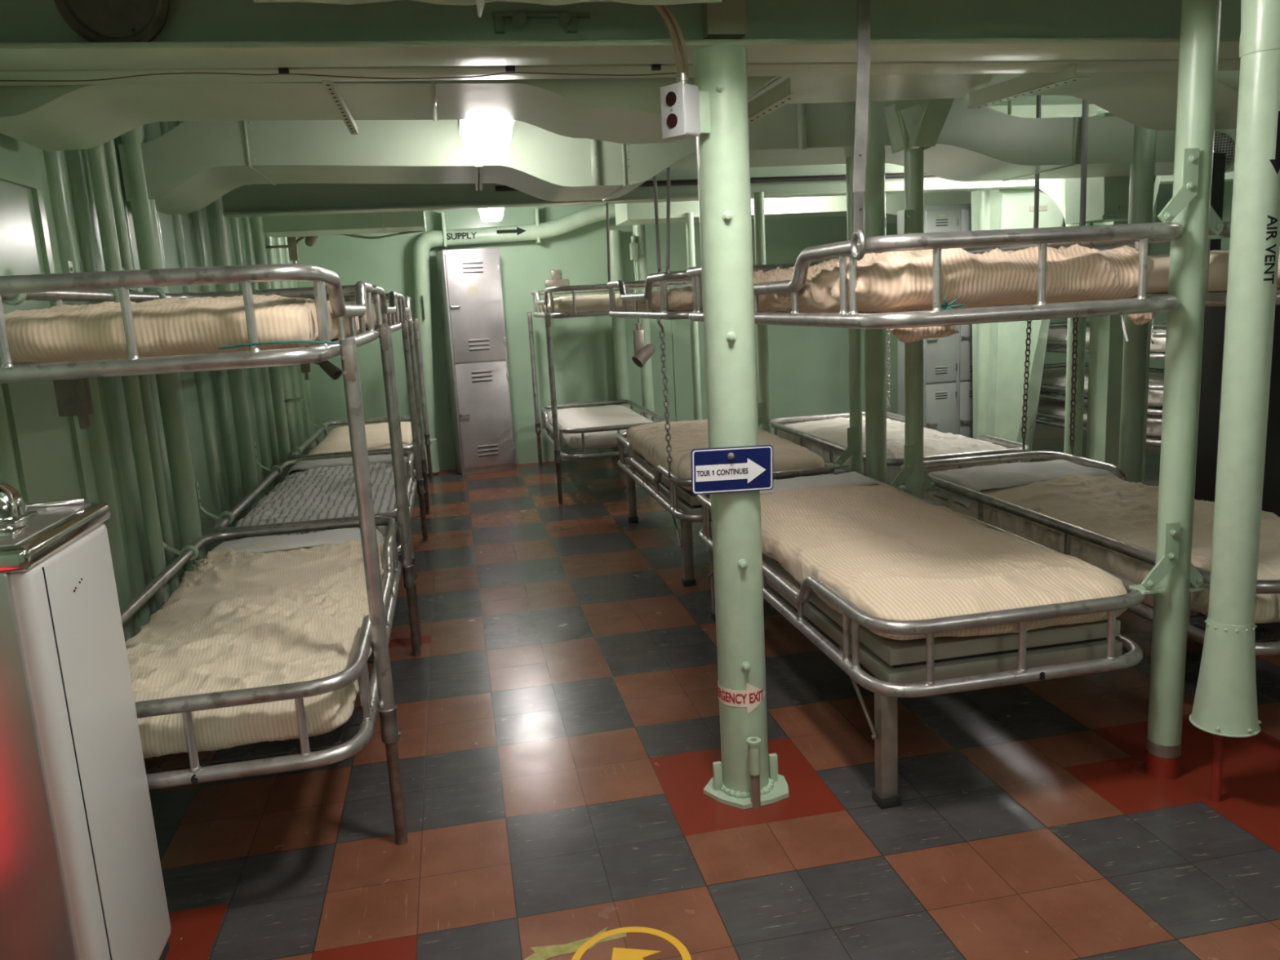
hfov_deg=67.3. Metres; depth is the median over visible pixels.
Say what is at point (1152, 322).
chain
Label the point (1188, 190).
bracket
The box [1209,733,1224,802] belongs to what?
pipe
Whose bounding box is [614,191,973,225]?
air duct
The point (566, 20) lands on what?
clamp
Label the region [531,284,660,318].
bunk
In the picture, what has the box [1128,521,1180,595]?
bracket
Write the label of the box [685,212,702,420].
pipe
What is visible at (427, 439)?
post
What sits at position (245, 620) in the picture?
mattress
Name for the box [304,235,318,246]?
hood
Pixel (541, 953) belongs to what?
residue
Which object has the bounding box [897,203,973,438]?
locker
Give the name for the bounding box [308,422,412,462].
mattress
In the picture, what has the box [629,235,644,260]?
switch
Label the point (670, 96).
receptacle
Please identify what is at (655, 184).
suspension rod
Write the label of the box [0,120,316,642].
wall
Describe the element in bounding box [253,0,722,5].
pipe
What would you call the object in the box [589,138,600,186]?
strap
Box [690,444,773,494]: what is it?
arrow sign
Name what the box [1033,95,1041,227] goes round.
suspension rod
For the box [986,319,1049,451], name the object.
wall panel
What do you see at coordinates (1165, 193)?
wall
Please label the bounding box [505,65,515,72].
clip
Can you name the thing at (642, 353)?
hood
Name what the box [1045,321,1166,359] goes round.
bunk
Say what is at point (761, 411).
bracket
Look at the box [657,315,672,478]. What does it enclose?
chain
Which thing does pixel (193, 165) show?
air duct
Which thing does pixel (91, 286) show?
bunk
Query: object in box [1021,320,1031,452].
chain
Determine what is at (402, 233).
cable loop
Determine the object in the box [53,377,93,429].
box
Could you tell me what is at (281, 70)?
clip
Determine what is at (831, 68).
ceiling beam
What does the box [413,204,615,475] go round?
supply pipe
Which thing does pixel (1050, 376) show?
mattress
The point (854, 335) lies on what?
pillar
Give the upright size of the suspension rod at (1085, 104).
1.017 m
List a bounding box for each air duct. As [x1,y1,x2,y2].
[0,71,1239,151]
[118,97,1236,214]
[262,210,426,237]
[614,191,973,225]
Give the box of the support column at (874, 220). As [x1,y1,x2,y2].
[862,100,886,483]
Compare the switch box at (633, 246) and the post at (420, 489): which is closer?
the post at (420, 489)
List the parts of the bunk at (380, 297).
rail, rail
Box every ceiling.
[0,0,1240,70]
[959,94,1092,106]
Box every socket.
[746,736,760,808]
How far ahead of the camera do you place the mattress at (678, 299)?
4.57 m
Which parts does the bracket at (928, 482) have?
plate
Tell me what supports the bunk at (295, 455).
attached to the post at (424, 470)
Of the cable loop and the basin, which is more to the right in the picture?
the cable loop
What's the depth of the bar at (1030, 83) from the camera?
3.03 m
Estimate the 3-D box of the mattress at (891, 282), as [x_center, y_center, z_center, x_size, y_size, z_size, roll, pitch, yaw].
[0.788,-0.667,3.251,0.846,0.181,1.895,-5,11,-10]
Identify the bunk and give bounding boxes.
[0,261,377,383]
[120,516,401,790]
[213,450,417,555]
[290,284,401,337]
[290,414,424,476]
[344,293,413,324]
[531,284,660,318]
[539,399,670,459]
[607,270,702,319]
[616,431,835,586]
[686,222,1182,328]
[770,411,1029,485]
[899,451,1279,656]
[1035,391,1162,445]
[1039,362,1164,415]
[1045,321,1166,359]
[1088,221,1279,306]
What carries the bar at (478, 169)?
attached to the air duct at (193, 165)
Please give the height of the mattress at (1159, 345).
0.126 m
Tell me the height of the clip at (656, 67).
0.014 m
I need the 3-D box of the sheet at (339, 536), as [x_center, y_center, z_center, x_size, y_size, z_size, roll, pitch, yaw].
[-1.347,0.272,3.780,0.670,0.099,0.242,-5,11,-10]
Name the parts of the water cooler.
panel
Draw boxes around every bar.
[321,80,358,134]
[475,158,482,191]
[747,77,804,125]
[967,64,1088,108]
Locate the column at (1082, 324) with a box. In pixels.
[1063,222,1089,457]
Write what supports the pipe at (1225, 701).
hanging from the ceiling at (1060, 99)
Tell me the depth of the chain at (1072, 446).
4.49 m
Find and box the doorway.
[1194,304,1279,516]
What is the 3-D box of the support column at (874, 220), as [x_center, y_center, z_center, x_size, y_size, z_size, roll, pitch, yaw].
[1.047,-0.710,4.282,0.102,2.506,0.368,-1,11,14]
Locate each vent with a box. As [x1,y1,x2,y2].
[53,0,169,42]
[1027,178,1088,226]
[1213,128,1235,170]
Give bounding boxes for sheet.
[212,528,382,554]
[286,454,405,475]
[760,471,880,494]
[927,459,1118,508]
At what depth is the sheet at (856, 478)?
4.03 m
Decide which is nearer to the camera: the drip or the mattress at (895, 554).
the drip
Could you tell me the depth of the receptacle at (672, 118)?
2.32 m
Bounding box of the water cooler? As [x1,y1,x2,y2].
[0,482,170,959]
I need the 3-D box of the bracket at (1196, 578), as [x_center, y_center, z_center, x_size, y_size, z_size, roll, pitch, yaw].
[1.521,0.218,2.642,0.120,0.190,0.018,-5,11,-10]
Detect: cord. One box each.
[217,340,340,349]
[934,296,964,309]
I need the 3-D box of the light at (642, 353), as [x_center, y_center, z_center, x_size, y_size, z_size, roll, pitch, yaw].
[0.036,-1.118,7.973,0.184,0.360,0.300,3,12,31]
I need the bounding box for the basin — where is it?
[0,502,91,546]
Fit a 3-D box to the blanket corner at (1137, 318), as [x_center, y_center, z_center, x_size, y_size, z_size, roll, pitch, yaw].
[1.294,-0.428,2.483,0.077,0.055,0.045,-2,11,5]
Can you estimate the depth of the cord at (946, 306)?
2.30 m
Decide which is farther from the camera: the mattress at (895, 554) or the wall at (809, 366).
the wall at (809, 366)
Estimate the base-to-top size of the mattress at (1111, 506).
0.184 m
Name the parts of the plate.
plate, plate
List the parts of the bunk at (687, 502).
leg, rail, leg, rail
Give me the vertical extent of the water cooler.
1.125 m
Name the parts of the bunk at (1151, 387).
rail, rail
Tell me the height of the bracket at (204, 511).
0.200 m
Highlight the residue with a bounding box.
[524,927,626,959]
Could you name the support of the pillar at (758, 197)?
on the floor
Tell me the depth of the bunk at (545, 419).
6.96 m
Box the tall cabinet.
[1209,152,1226,250]
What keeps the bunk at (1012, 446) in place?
hanging from the chain at (1030, 321)
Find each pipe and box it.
[86,143,170,610]
[103,139,179,594]
[120,124,205,571]
[206,196,260,511]
[249,216,302,477]
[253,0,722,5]
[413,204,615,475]
[495,173,937,191]
[608,230,630,450]
[632,225,654,422]
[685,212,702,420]
[1189,0,1279,737]
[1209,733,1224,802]
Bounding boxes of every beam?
[0,58,1240,85]
[222,103,1234,217]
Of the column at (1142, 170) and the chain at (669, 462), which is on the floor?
the column at (1142, 170)
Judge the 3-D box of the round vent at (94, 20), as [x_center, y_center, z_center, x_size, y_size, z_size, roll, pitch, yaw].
[-1.167,-1.076,2.127,0.236,0.235,0.090,-5,11,-10]
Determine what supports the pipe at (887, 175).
attached to the beam at (264, 199)
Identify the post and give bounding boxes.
[338,338,408,844]
[377,324,420,656]
[388,327,422,645]
[400,321,427,541]
[406,320,430,513]
[413,318,432,479]
[527,311,542,466]
[544,312,563,503]
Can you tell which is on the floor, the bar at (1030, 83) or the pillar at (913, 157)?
the pillar at (913, 157)
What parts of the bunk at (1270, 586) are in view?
rail, rail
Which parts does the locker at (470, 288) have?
handle, handle, door, door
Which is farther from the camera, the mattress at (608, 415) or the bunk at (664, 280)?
the mattress at (608, 415)
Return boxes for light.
[266,235,318,263]
[300,360,342,380]
[631,323,655,367]
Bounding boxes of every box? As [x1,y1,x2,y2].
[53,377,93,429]
[629,235,644,324]
[659,72,711,139]
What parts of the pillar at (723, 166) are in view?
foot plate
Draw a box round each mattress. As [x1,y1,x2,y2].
[0,294,359,363]
[124,536,385,758]
[227,461,406,541]
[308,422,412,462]
[353,302,387,327]
[540,293,630,311]
[548,404,653,448]
[617,285,693,311]
[626,418,824,490]
[709,480,1127,639]
[753,244,1154,312]
[777,415,1016,484]
[923,470,1279,623]
[1037,396,1162,436]
[1040,367,1164,406]
[1046,328,1166,351]
[1146,246,1279,292]
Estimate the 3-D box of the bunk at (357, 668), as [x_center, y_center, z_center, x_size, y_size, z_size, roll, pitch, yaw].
[-1.198,0.436,3.066,0.772,0.211,1.858,-5,11,-10]
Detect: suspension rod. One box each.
[605,203,610,282]
[653,175,661,273]
[666,167,671,274]
[884,179,885,235]
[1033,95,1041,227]
[1079,99,1088,226]
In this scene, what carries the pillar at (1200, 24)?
on the floor
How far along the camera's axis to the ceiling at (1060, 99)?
6.11 m
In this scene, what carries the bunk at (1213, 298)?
hanging from the suspension rod at (1085, 104)
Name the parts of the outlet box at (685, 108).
plate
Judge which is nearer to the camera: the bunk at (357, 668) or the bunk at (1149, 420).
the bunk at (357, 668)
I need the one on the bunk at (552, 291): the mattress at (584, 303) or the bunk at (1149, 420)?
the mattress at (584, 303)
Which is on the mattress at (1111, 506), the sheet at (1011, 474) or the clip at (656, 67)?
the sheet at (1011, 474)
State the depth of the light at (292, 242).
6.75 m
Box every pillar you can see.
[692,44,788,808]
[753,191,770,433]
[845,156,862,475]
[904,148,924,497]
[1145,0,1221,779]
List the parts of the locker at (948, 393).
handle, handle, door, door, door, door, handle, door, door, handle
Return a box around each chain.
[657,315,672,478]
[886,328,890,412]
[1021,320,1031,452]
[1069,317,1078,454]
[1151,319,1154,344]
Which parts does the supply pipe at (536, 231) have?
black slot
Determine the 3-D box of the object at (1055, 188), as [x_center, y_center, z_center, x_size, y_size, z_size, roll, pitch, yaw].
[2.431,-1.414,5.605,0.125,0.851,0.394,-8,12,-23]
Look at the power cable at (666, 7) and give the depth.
2.30 m
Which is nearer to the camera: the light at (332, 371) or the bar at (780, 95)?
the bar at (780, 95)
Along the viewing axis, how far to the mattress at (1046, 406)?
7.32 m
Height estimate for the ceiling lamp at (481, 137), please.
0.545 m
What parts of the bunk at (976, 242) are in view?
rail, rail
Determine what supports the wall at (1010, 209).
on the column at (984, 214)
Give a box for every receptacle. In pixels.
[665,91,676,106]
[666,113,677,128]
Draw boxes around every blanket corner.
[888,310,959,342]
[1128,312,1155,324]
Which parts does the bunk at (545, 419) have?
rail, rail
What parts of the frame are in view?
leg, leg, rail, rail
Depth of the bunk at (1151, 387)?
7.25 m
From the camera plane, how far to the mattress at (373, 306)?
4.37 m
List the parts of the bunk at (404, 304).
rail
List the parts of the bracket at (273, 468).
arm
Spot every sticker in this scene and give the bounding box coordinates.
[571,926,691,959]
[717,680,765,714]
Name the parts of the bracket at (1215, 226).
plate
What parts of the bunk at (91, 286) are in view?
rail bracket, arm, rail bracket, rail, rail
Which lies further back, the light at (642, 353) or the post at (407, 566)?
the light at (642, 353)
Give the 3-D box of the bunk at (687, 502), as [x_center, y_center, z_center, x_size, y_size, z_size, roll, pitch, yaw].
[0.415,0.089,5.478,0.817,0.563,1.847,-5,11,-10]
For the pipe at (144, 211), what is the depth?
3.71 m
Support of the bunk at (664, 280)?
hanging from the suspension rod at (668, 211)
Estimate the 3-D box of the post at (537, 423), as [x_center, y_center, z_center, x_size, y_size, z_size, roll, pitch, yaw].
[-0.909,-0.781,8.372,0.052,1.345,0.055,-5,11,-10]
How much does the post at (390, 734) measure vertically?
1.345 m
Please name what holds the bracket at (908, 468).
attached to the pillar at (913, 157)
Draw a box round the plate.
[545,270,568,287]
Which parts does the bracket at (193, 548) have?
arm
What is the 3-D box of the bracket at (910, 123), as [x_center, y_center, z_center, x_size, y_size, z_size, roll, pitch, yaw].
[1.078,-1.394,3.768,0.251,0.195,0.244,-5,11,-10]
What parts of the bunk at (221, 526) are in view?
rail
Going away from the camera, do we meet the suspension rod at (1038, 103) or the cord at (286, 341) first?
the cord at (286, 341)
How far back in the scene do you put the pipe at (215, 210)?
4.92 m
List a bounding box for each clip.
[278,67,289,73]
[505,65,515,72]
[651,63,661,71]
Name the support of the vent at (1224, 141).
attached to the tall cabinet
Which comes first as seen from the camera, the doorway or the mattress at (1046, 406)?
the doorway
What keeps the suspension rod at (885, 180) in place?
hanging from the ceiling at (1060, 99)
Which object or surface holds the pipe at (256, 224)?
on the floor
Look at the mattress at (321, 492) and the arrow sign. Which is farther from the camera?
the mattress at (321, 492)
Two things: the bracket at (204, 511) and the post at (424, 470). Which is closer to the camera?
the bracket at (204, 511)
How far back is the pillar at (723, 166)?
2.51 m
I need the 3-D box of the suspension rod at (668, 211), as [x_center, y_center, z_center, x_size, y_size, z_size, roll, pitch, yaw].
[0.122,-1.419,4.316,0.045,1.017,0.096,7,14,42]
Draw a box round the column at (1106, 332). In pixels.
[1085,108,1157,484]
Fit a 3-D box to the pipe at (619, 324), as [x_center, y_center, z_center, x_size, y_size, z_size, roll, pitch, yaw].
[-0.176,-1.203,8.572,0.124,1.980,0.124,-5,11,-10]
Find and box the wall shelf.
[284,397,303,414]
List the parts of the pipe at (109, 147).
arm, rail bracket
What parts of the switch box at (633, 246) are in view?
cord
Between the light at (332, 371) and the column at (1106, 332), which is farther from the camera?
the light at (332, 371)
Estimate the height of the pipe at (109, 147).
2.460 m
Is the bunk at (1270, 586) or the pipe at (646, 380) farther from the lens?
the pipe at (646, 380)
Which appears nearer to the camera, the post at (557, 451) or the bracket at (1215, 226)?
the bracket at (1215, 226)
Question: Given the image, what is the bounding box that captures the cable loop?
[340,231,423,239]
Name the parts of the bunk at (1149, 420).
rail, rail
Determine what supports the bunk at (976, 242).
hanging from the strap at (863, 6)
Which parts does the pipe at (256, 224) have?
rail bracket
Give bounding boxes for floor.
[143,419,1279,959]
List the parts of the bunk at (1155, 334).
rail, rail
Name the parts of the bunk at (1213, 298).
rail, rail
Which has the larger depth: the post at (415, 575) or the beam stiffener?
the post at (415, 575)
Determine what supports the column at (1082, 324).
on the floor
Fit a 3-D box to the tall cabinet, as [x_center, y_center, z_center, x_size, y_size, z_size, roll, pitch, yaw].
[2.585,-0.529,4.515,0.080,1.900,0.200,-5,11,-10]
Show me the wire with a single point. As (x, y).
(508, 72)
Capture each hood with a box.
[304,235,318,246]
[319,360,342,380]
[631,343,655,367]
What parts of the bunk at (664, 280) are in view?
rail, rail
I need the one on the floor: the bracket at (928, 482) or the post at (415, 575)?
the post at (415, 575)
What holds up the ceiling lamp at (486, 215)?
hanging from the ceiling at (1060, 99)
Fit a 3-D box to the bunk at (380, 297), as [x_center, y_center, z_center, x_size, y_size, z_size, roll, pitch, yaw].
[-1.627,-0.818,4.782,0.772,0.216,1.947,-5,11,-10]
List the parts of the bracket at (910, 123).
plate, arm, plate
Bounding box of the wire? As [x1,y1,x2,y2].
[0,71,675,81]
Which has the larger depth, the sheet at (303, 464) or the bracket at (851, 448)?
the sheet at (303, 464)
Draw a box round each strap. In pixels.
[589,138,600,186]
[797,103,806,150]
[850,0,870,260]
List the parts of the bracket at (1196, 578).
plate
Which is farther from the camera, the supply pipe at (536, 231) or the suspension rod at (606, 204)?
the supply pipe at (536, 231)
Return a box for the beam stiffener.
[702,0,746,39]
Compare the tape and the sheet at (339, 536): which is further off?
the sheet at (339, 536)
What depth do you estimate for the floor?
2.69 m
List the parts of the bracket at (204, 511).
arm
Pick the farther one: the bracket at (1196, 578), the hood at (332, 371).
the hood at (332, 371)
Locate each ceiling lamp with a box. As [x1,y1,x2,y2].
[457,119,515,155]
[477,208,503,222]
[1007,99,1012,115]
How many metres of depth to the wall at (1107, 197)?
4.99 m
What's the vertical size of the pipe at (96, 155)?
2.460 m
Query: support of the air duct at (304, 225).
attached to the wall at (48, 216)
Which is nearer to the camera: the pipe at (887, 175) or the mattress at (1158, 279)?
the mattress at (1158, 279)
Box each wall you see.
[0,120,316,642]
[296,204,1093,471]
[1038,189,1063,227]
[1065,112,1160,224]
[1149,181,1279,406]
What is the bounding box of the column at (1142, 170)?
[1118,124,1156,483]
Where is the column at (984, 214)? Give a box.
[976,191,990,439]
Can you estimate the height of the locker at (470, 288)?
1.885 m
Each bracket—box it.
[163,542,199,561]
[195,481,234,524]
[253,442,282,475]
[757,402,764,426]
[832,426,856,467]
[883,97,955,153]
[890,444,914,489]
[902,209,914,234]
[923,469,940,492]
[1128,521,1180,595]
[1157,147,1199,227]
[1189,562,1209,591]
[1208,205,1230,239]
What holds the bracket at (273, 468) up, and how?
attached to the bunk at (221, 526)
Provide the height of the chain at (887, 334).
0.836 m
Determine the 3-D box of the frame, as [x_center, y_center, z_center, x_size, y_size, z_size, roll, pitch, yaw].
[0.826,0.447,3.459,0.827,0.563,1.928,-5,11,-10]
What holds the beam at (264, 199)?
attached to the ceiling at (1060, 99)
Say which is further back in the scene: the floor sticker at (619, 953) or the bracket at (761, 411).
the bracket at (761, 411)
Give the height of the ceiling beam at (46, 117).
0.345 m
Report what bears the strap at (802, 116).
attached to the air duct at (193, 165)
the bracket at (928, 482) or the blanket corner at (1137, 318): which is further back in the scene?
the bracket at (928, 482)
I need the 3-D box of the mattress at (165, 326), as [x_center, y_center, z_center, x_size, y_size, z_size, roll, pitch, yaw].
[-1.247,-0.468,2.895,0.702,0.146,1.782,-5,11,-10]
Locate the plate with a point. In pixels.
(556, 281)
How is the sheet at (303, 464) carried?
on the mattress at (321, 492)
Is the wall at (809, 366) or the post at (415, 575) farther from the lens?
the wall at (809, 366)
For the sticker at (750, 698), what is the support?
attached to the pillar at (723, 166)
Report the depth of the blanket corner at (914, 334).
2.34 m
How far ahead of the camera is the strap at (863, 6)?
2.21 m
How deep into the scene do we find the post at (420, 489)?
5.84 m
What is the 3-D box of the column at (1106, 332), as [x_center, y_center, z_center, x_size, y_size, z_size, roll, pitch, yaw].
[2.765,-0.928,5.500,0.300,2.300,0.330,-5,11,-10]
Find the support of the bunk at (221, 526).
attached to the post at (420, 489)
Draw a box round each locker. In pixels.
[435,248,515,475]
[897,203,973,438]
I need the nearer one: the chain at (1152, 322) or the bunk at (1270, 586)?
the bunk at (1270, 586)
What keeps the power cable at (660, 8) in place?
attached to the outlet box at (685, 108)
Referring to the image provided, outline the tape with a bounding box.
[1120,315,1128,341]
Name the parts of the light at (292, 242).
wall arm, arm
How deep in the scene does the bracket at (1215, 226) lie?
2.48 m
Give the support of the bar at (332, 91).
attached to the ceiling beam at (46, 117)
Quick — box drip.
[475,0,484,17]
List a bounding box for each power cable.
[653,4,682,76]
[662,4,688,75]
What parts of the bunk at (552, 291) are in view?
rail, rail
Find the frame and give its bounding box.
[696,476,1145,808]
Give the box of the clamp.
[491,11,591,33]
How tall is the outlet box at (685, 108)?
0.147 m
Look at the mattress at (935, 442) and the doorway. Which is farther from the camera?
the mattress at (935, 442)
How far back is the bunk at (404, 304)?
6.47 m

